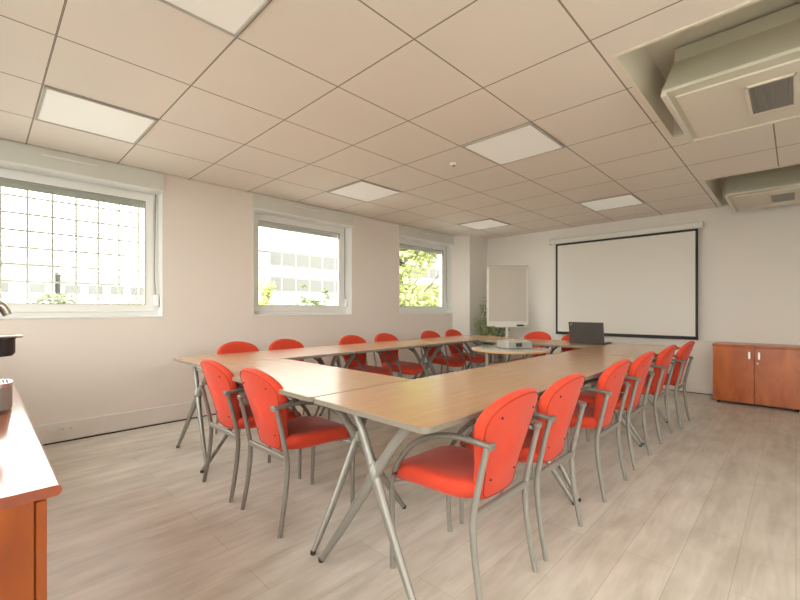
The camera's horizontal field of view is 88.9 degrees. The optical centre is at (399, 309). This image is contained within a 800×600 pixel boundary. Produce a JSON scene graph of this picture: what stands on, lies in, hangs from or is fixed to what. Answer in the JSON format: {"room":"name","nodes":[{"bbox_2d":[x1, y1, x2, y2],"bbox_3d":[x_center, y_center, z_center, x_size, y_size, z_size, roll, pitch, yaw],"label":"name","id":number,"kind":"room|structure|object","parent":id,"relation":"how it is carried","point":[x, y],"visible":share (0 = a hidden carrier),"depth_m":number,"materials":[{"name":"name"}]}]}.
{"room":"meeting room","nodes":[
{"label":"meeting room","id":0,"kind":"room"},
{"bbox_2d":[0,175,451,425],"bbox_3d":[-1.103,-0.350,5.337,0.300,2.891,7.320,0,0,44],"label":"wall","id":1,"kind":"structure","parent":0,"point":[61,370],"depth_m":4.08,"materials":[{"name":"white paint"}]},
{"bbox_2d":[58,424,74,432],"bbox_3d":[-2.760,0.990,3.379,0.007,0.056,0.110,0,0,44],"label":"wall socket","id":2,"kind":"object","parent":1,"relation":"attached to","point":[68,428],"visible":1,"depth_m":3.38,"materials":[{"name":"white paint"}]},
{"bbox_2d":[0,139,163,318],"bbox_3d":[-2.856,-0.755,3.576,0.451,1.800,1.850,0,0,44],"label":"window","id":3,"kind":"structure","parent":1,"relation":"in","point":[26,167],"depth_m":3.62,"materials":[{"name":"white plastic"}]},
{"bbox_2d":[41,154,96,166],"bbox_3d":[-2.737,-1.236,3.384,0.009,0.013,0.360,0,0,44],"label":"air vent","id":4,"kind":"object","parent":3,"relation":"attached to","point":[53,157],"depth_m":3.38,"materials":[{"name":"white plastic"}]},
{"bbox_2d":[0,179,143,208],"bbox_3d":[-2.906,-1.050,3.562,0.012,0.135,1.260,0,0,44],"label":"roller shutter","id":5,"kind":"object","parent":3,"relation":"attached to","point":[3,183],"depth_m":3.56,"materials":[{"name":"grey plastic"}]},
{"bbox_2d":[0,187,143,303],"bbox_3d":[-3.014,-0.755,3.729,0.012,1.800,1.850,0,0,44],"label":"grille","id":6,"kind":"object","parent":3,"relation":"attached to","point":[27,197],"depth_m":3.70,"materials":[{"name":"grey metal"}]},
{"bbox_2d":[34,364,452,445],"bbox_3d":[-1.228,1.012,4.971,0.030,0.164,6.220,0,0,44],"label":"baseboard","id":7,"kind":"structure","parent":1,"relation":"attached to","point":[48,434],"depth_m":3.67,"materials":[{"name":"white paint"}]},
{"bbox_2d":[253,193,353,315],"bbox_3d":[-1.212,-0.609,5.130,0.257,1.371,1.410,0,0,44],"label":"window","id":8,"kind":"structure","parent":1,"relation":"in","point":[268,212],"depth_m":5.12,"materials":[{"name":"white plastic"}]},
{"bbox_2d":[258,221,337,238],"bbox_3d":[-1.300,-1.050,5.215,0.012,0.135,1.290,0,0,44],"label":"roller shutter","id":9,"kind":"object","parent":8,"relation":"attached to","point":[261,224],"depth_m":5.19,"materials":[{"name":"grey plastic"}]},
{"bbox_2d":[399,225,453,313],"bbox_3d":[0.398,-0.609,6.787,0.257,1.371,1.350,0,0,44],"label":"window","id":10,"kind":"structure","parent":1,"relation":"in","point":[410,238],"depth_m":6.98,"materials":[{"name":"white plastic"}]},
{"bbox_2d":[399,244,440,253],"bbox_3d":[0.310,-1.050,6.872,0.012,0.135,1.230,0,0,44],"label":"roller shutter","id":11,"kind":"object","parent":10,"relation":"attached to","point":[400,246],"depth_m":6.88,"materials":[{"name":"grey plastic"}]},
{"bbox_2d":[0,0,799,238],"bbox_3d":[1.142,-1.472,3.156,6.560,0.359,7.320,0,0,44],"label":"ceiling","id":12,"kind":"structure","parent":0,"point":[311,99],"depth_m":2.56,"materials":[{"name":"tile"}]},
{"bbox_2d":[35,86,157,144],"bbox_3d":[-2.063,-1.289,2.771,0.584,0.012,0.584,0,0,44],"label":"recessed light","id":13,"kind":"object","parent":12,"relation":"in","point":[57,107],"visible":1,"depth_m":2.74,"materials":[{"name":"white plastic"}]},
{"bbox_2d":[158,0,270,37],"bbox_3d":[-0.772,-1.289,1.516,0.584,0.012,0.584,0,0,44],"label":"recessed light","id":14,"kind":"object","parent":12,"relation":"in","point":[231,17],"visible":1,"depth_m":1.76,"materials":[{"name":"beige plastic"}]},
{"bbox_2d":[327,180,401,202],"bbox_3d":[-0.390,-1.289,4.492,0.584,0.012,0.584,0,0,44],"label":"recessed light","id":15,"kind":"object","parent":12,"relation":"in","point":[364,191],"visible":1,"depth_m":4.46,"materials":[{"name":"white plastic"}]},
{"bbox_2d":[457,218,510,229],"bbox_3d":[1.282,-1.289,6.213,0.584,0.012,0.584,0,0,44],"label":"recessed light","id":16,"kind":"object","parent":12,"relation":"in","point":[486,223],"visible":1,"depth_m":6.20,"materials":[{"name":"white plastic"}]},
{"bbox_2d":[462,123,564,165],"bbox_3d":[0.901,-1.289,3.238,0.584,0.012,0.584,0,0,44],"label":"recessed light","id":17,"kind":"object","parent":12,"relation":"in","point":[525,141],"visible":1,"depth_m":3.21,"materials":[{"name":"white plastic"}]},
{"bbox_2d":[578,193,644,211],"bbox_3d":[2.573,-1.289,4.959,0.584,0.012,0.584,0,0,44],"label":"recessed light","id":18,"kind":"object","parent":12,"relation":"in","point":[626,200],"visible":1,"depth_m":4.93,"materials":[{"name":"white plastic"}]},
{"bbox_2d":[661,3,799,142],"bbox_3d":[2.107,-1.388,2.226,0.999,0.434,0.870,0,0,44],"label":"air conditioner","id":19,"kind":"object","parent":12,"relation":"attached to","point":[746,76],"visible":1,"depth_m":2.24,"materials":[{"name":"beige paint"}]},
{"bbox_2d":[725,164,799,211],"bbox_3d":[4.079,-1.388,4.256,0.999,0.434,0.870,0,0,44],"label":"air conditioner","id":20,"kind":"object","parent":12,"relation":"attached to","point":[780,186],"visible":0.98,"depth_m":4.23,"materials":[{"name":"beige paint"}]},
{"bbox_2d":[43,371,799,599],"bbox_3d":[1.142,1.155,3.156,6.560,0.120,7.320,0,0,44],"label":"floor","id":21,"kind":"structure","parent":0,"point":[713,513],"depth_m":2.10,"materials":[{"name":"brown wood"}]},
{"bbox_2d":[0,384,61,599],"bbox_3d":[-1.637,0.752,1.412,1.845,0.686,0.524,0,0,44],"label":"sideboard","id":22,"kind":"object","parent":21,"relation":"on","point":[28,477],"visible":0.94,"depth_m":0.94,"materials":[{"name":"brown wood"}]},
{"bbox_2d":[0,301,22,410],"bbox_3d":[-1.739,0.183,1.554,0.260,0.450,0.442,0,0,44],"label":"coffee machine","id":23,"kind":"object","parent":22,"relation":"on","point":[7,342],"visible":1,"depth_m":1.64,"materials":[{"name":"grey plastic"}]},
{"bbox_2d":[0,379,12,410],"bbox_3d":[-1.641,0.347,1.655,0.174,0.106,0.103,0,0,44],"label":"cup","id":24,"kind":"object","parent":23,"relation":"on","point":[6,385],"depth_m":1.63,"materials":[{"name":"silver metal"}]},
{"bbox_2d":[215,341,258,433],"bbox_3d":[-1.317,0.696,3.565,0.593,0.802,0.420,0,0,44],"label":"armchair","id":25,"kind":"object","parent":21,"relation":"on","point":[236,346],"visible":0.09,"depth_m":3.71,"materials":[{"name":"red fabric"}]},
{"bbox_2d":[199,359,301,502],"bbox_3d":[-0.946,0.696,2.615,0.420,0.802,0.593,0,0,44],"label":"armchair","id":26,"kind":"object","parent":21,"relation":"on","point":[224,391],"visible":0.69,"depth_m":2.42,"materials":[{"name":"red fabric"}]},
{"bbox_2d":[174,347,354,462],"bbox_3d":[-1.101,0.740,3.488,0.658,0.710,1.347,0,0,44],"label":"conference table","id":27,"kind":"object","parent":21,"relation":"on","point":[308,352],"visible":0.63,"depth_m":3.26,"materials":[{"name":"brown wood"}]},
{"bbox_2d":[237,367,354,538],"bbox_3d":[-0.562,0.696,2.256,0.420,0.802,0.593,0,0,44],"label":"armchair","id":28,"kind":"object","parent":21,"relation":"on","point":[268,407],"visible":0.85,"depth_m":2.10,"materials":[{"name":"red fabric"}]},
{"bbox_2d":[269,339,329,419],"bbox_3d":[-0.975,0.696,3.917,0.593,0.802,0.420,0,0,44],"label":"armchair","id":29,"kind":"object","parent":21,"relation":"on","point":[278,344],"visible":0.13,"depth_m":4.07,"materials":[{"name":"red fabric"}]},
{"bbox_2d":[196,359,408,555],"bbox_3d":[-0.653,0.740,2.489,1.369,0.710,0.658,0,0,44],"label":"conference table","id":30,"kind":"object","parent":21,"relation":"on","point":[305,381],"visible":0.55,"depth_m":2.17,"materials":[{"name":"brown wood"}]},
{"bbox_2d":[338,335,392,375],"bbox_3d":[-0.383,0.696,4.512,0.593,0.802,0.420,0,0,44],"label":"armchair","id":31,"kind":"object","parent":21,"relation":"on","point":[359,362],"visible":0.49,"depth_m":4.56,"materials":[{"name":"red fabric"}]},
{"bbox_2d":[319,340,445,424],"bbox_3d":[-0.160,0.740,4.457,0.658,0.710,1.347,0,0,44],"label":"conference table","id":32,"kind":"object","parent":21,"relation":"on","point":[359,348],"visible":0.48,"depth_m":4.34,"materials":[{"name":"brown wood"}]},
{"bbox_2d":[373,333,424,377],"bbox_3d":[-0.013,0.696,4.892,0.593,0.802,0.420,0,0,44],"label":"armchair","id":33,"kind":"object","parent":21,"relation":"on","point":[409,368],"visible":0.55,"depth_m":4.87,"materials":[{"name":"red fabric"}]},
{"bbox_2d":[420,330,466,377],"bbox_3d":[0.586,0.696,5.509,0.593,0.802,0.420,0,0,44],"label":"armchair","id":34,"kind":"object","parent":21,"relation":"on","point":[451,361],"visible":0.59,"depth_m":5.46,"materials":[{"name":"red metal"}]},
{"bbox_2d":[314,367,573,599],"bbox_3d":[0.317,0.740,2.027,0.658,0.710,1.347,0,0,44],"label":"conference table","id":35,"kind":"object","parent":21,"relation":"on","point":[431,404],"visible":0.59,"depth_m":1.67,"materials":[{"name":"brown wood"}]},
{"bbox_2d":[409,335,501,377],"bbox_3d":[0.812,0.740,5.457,0.658,0.710,1.437,0,0,44],"label":"conference table","id":36,"kind":"object","parent":21,"relation":"on","point":[465,339],"visible":0.56,"depth_m":5.20,"materials":[{"name":"brown wood"}]},
{"bbox_2d":[444,329,484,372],"bbox_3d":[0.955,0.696,5.904,0.593,0.802,0.420,0,0,44],"label":"armchair","id":37,"kind":"object","parent":21,"relation":"on","point":[480,358],"visible":0.46,"depth_m":5.91,"materials":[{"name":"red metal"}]},
{"bbox_2d":[389,387,541,599],"bbox_3d":[0.264,0.696,1.716,0.593,0.802,0.420,0,0,44],"label":"armchair","id":38,"kind":"object","parent":21,"relation":"on","point":[500,431],"visible":0.98,"depth_m":1.56,"materials":[{"name":"red fabric"}]},
{"bbox_2d":[474,288,509,362],"bbox_3d":[1.603,0.339,7.036,0.577,1.511,0.631,0,0,44],"label":"potted plant","id":39,"kind":"object","parent":21,"relation":"on","point":[492,330],"visible":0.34,"depth_m":6.99,"materials":[{"name":"green plant"}]},
{"bbox_2d":[487,265,529,361],"bbox_3d":[1.722,0.192,6.607,0.672,1.785,0.507,0,0,0],"label":"flip chart","id":40,"kind":"object","parent":21,"relation":"on","point":[507,285],"visible":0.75,"depth_m":6.47,"materials":[{"name":"white plastic"}]},
{"bbox_2d":[495,326,529,326],"bbox_3d":[1.785,0.276,6.462,0.545,0.014,0.075,0,0,0],"label":"tray","id":41,"kind":"object","parent":40,"relation":"on","point":[495,326],"depth_m":6.43,"materials":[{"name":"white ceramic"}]},
{"bbox_2d":[471,345,550,365],"bbox_3d":[1.091,0.740,4.043,0.757,0.710,0.757,0,0,44],"label":"round table","id":42,"kind":"object","parent":21,"relation":"on","point":[529,352],"visible":0.49,"depth_m":3.90,"materials":[{"name":"beige wood"}]},
{"bbox_2d":[497,339,531,348],"bbox_3d":[1.135,0.344,4.060,0.290,0.080,0.242,0,0,-15],"label":"projector","id":43,"kind":"object","parent":42,"relation":"on","point":[511,343],"visible":1,"depth_m":3.96,"materials":[{"name":"grey plastic"}]},
{"bbox_2d":[459,373,586,561],"bbox_3d":[0.612,0.696,2.075,0.593,0.802,0.420,0,0,44],"label":"armchair","id":44,"kind":"object","parent":21,"relation":"on","point":[556,406],"visible":0.66,"depth_m":1.88,"materials":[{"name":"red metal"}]},
{"bbox_2d":[507,331,552,361],"bbox_3d":[1.683,0.696,5.292,0.420,0.802,0.593,0,0,44],"label":"armchair","id":45,"kind":"object","parent":21,"relation":"on","point":[537,334],"visible":0.22,"depth_m":5.40,"materials":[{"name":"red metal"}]},
{"bbox_2d":[479,337,598,385],"bbox_3d":[1.709,0.740,4.920,1.369,0.710,0.658,0,0,44],"label":"conference table","id":46,"kind":"object","parent":21,"relation":"on","point":[541,342],"visible":0.28,"depth_m":4.73,"materials":[{"name":"brown wood"}]},
{"bbox_2d":[569,322,611,344],"bbox_3d":[2.148,0.264,4.608,0.370,0.241,0.287,0,0,44],"label":"laptop","id":47,"kind":"object","parent":46,"relation":"on","point":[579,332],"visible":1,"depth_m":4.51,"materials":[{"name":"grey plastic"}]},
{"bbox_2d":[484,352,641,501],"bbox_3d":[1.258,0.740,2.995,0.658,0.710,1.347,0,0,44],"label":"conference table","id":48,"kind":"object","parent":21,"relation":"on","point":[591,366],"visible":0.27,"depth_m":2.85,"materials":[{"name":"brown wood"}]},
{"bbox_2d":[549,334,580,353],"bbox_3d":[2.056,0.696,4.929,0.420,0.802,0.593,0,0,44],"label":"armchair","id":49,"kind":"object","parent":21,"relation":"on","point":[566,337],"visible":0.1,"depth_m":5.14,"materials":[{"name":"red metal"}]},
{"bbox_2d":[529,359,630,501],"bbox_3d":[1.142,0.696,2.620,0.593,0.802,0.420,0,0,44],"label":"armchair","id":50,"kind":"object","parent":21,"relation":"on","point":[610,382],"visible":0.69,"depth_m":2.42,"materials":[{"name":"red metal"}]},
{"bbox_2d":[567,351,654,470],"bbox_3d":[1.574,0.696,3.072,0.593,0.802,0.420,0,0,44],"label":"armchair","id":51,"kind":"object","parent":21,"relation":"on","point":[636,375],"visible":0.68,"depth_m":2.88,"materials":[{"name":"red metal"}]},
{"bbox_2d":[566,343,679,444],"bbox_3d":[2.198,0.740,3.964,0.658,0.710,1.347,0,0,44],"label":"conference table","id":52,"kind":"object","parent":21,"relation":"on","point":[618,349],"visible":0.25,"depth_m":3.91,"materials":[{"name":"brown wood"}]},
{"bbox_2d":[601,344,676,443],"bbox_3d":[2.096,0.696,3.610,0.593,0.802,0.420,0,0,44],"label":"armchair","id":53,"kind":"object","parent":21,"relation":"on","point":[661,365],"visible":0.56,"depth_m":3.38,"materials":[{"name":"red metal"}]},
{"bbox_2d":[626,341,694,428],"bbox_3d":[2.546,0.696,4.023,0.593,0.802,0.420,0,0,44],"label":"armchair","id":54,"kind":"object","parent":21,"relation":"on","point":[681,358],"visible":0.62,"depth_m":3.79,"materials":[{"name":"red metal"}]},
{"bbox_2d":[712,341,799,411],"bbox_3d":[4.127,0.750,4.718,0.773,0.690,0.460,0,0,44],"label":"storage cabinet","id":55,"kind":"object","parent":21,"relation":"on","point":[760,374],"visible":1,"depth_m":4.56,"materials":[{"name":"brown wood"}]},
{"bbox_2d":[452,235,486,370],"bbox_3d":[1.270,-0.111,7.369,0.276,2.411,0.701,0,0,44],"label":"wall","id":56,"kind":"structure","parent":0,"point":[469,251],"depth_m":7.18,"materials":[{"name":"white paint"}]},
{"bbox_2d":[470,362,484,368],"bbox_3d":[1.421,1.032,7.305,0.028,0.124,0.520,0,0,44],"label":"baseboard","id":57,"kind":"structure","parent":56,"relation":"attached to","point":[481,364],"depth_m":7.23,"materials":[{"name":"white paint"}]},
{"bbox_2d":[487,203,799,384],"bbox_3d":[3.623,-0.350,5.710,6.560,2.891,0.200,0,0,44],"label":"wall","id":58,"kind":"structure","parent":0,"point":[749,260],"depth_m":5.13,"materials":[{"name":"white paint"}]},
{"bbox_2d":[548,221,703,339],"bbox_3d":[3.163,-0.366,5.937,2.035,1.529,0.105,0,0,44],"label":"projection screen","id":59,"kind":"object","parent":58,"relation":"attached to","point":[639,283],"visible":1,"depth_m":5.79,"materials":[{"name":"white fabric"}]},
{"bbox_2d":[663,382,712,394],"bbox_3d":[2.826,1.032,6.325,3.360,0.124,0.028,0,0,44],"label":"baseboard","id":60,"kind":"structure","parent":58,"relation":"attached to","point":[690,387],"depth_m":5.31,"materials":[{"name":"white paint"}]},
{"bbox_2d":[604,336,799,344],"bbox_3d":[4.051,0.409,5.139,3.850,0.028,0.022,0,0,44],"label":"ledge","id":61,"kind":"object","parent":58,"relation":"attached to","point":[712,341],"visible":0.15,"depth_m":5.38,"materials":[{"name":"white paint"}]},
{"label":"outside","id":62,"kind":"structure","parent":0,"visible":0},
{"bbox_3d":[-14.756,3.345,42.217,320.000,0.100,280.000,0,0,44],"label":"ground","id":63,"kind":"structure","parent":62,"visible":0},
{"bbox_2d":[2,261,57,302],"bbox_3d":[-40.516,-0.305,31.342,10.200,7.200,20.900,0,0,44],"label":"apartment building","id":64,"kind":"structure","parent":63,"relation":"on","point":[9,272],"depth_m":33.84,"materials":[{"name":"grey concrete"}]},
{"bbox_2d":[29,292,77,303],"bbox_3d":[-21.283,1.241,25.056,5.152,4.620,4.286,0,0,44],"label":"hedge","id":65,"kind":"object","parent":63,"relation":"on","point":[63,295],"visible":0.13,"depth_m":25.03,"materials":[{"name":"green plant"}]},
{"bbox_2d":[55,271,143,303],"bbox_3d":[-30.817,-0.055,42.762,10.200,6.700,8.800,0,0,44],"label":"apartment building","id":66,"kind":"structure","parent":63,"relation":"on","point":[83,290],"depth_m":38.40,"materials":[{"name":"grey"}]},
{"bbox_2d":[109,295,143,303],"bbox_3d":[-11.234,0.457,17.374,1.942,2.143,2.004,0,0,15],"label":"leafy shrub","id":67,"kind":"object","parent":63,"relation":"on","point":[129,302],"visible":0.02,"depth_m":17.14,"materials":[{"name":"green plant"}]},
{"bbox_2d":[258,247,272,304],"bbox_3d":[-19.076,-1.455,42.649,10.200,9.500,7.000,0,0,44],"label":"building","id":68,"kind":"structure","parent":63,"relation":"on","point":[263,253],"depth_m":41.09,"materials":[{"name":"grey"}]},
{"bbox_2d":[258,277,275,304],"bbox_3d":[-4.846,1.030,15.086,1.892,4.487,1.425,0,0,44],"label":"leafy shrub","id":69,"kind":"object","parent":63,"relation":"on","point":[267,290],"visible":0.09,"depth_m":14.96,"materials":[{"name":"green plant"}]},
{"bbox_2d":[299,284,306,303],"bbox_3d":[-10.050,0.239,42.187,1.105,5.818,1.554,0,0,44],"label":"leafy shrub","id":70,"kind":"object","parent":63,"relation":"on","point":[303,299],"visible":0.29,"depth_m":42.14,"materials":[{"name":"green plant"}]},
{"bbox_2d":[293,299,324,305],"bbox_3d":[-7.060,1.492,34.054,4.445,4.766,4.614,0,0,11],"label":"hedge","id":71,"kind":"object","parent":63,"relation":"on","point":[314,302],"visible":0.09,"depth_m":33.86,"materials":[{"name":"green plant"}]},
{"bbox_2d":[321,288,330,305],"bbox_3d":[-8.020,0.430,43.398,1.278,5.511,1.318,0,0,44],"label":"leafy shrub","id":72,"kind":"object","parent":63,"relation":"on","point":[323,290],"visible":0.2,"depth_m":43.39,"materials":[{"name":"green plant"}]},
{"bbox_2d":[258,226,438,305],"bbox_3d":[-8.556,-4.355,58.501,14.200,15.300,30.400,0,0,44],"label":"office building","id":73,"kind":"structure","parent":63,"relation":"on","point":[296,259],"depth_m":46.06,"materials":[{"name":"grey concrete"}]},
{"bbox_2d":[333,248,438,306],"bbox_3d":[-0.180,-1.228,15.889,4.810,9.058,4.218,0,0,3],"label":"leafy tree","id":74,"kind":"object","parent":63,"relation":"on","point":[412,257],"visible":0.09,"depth_m":14.85,"materials":[{"name":"green plant"}]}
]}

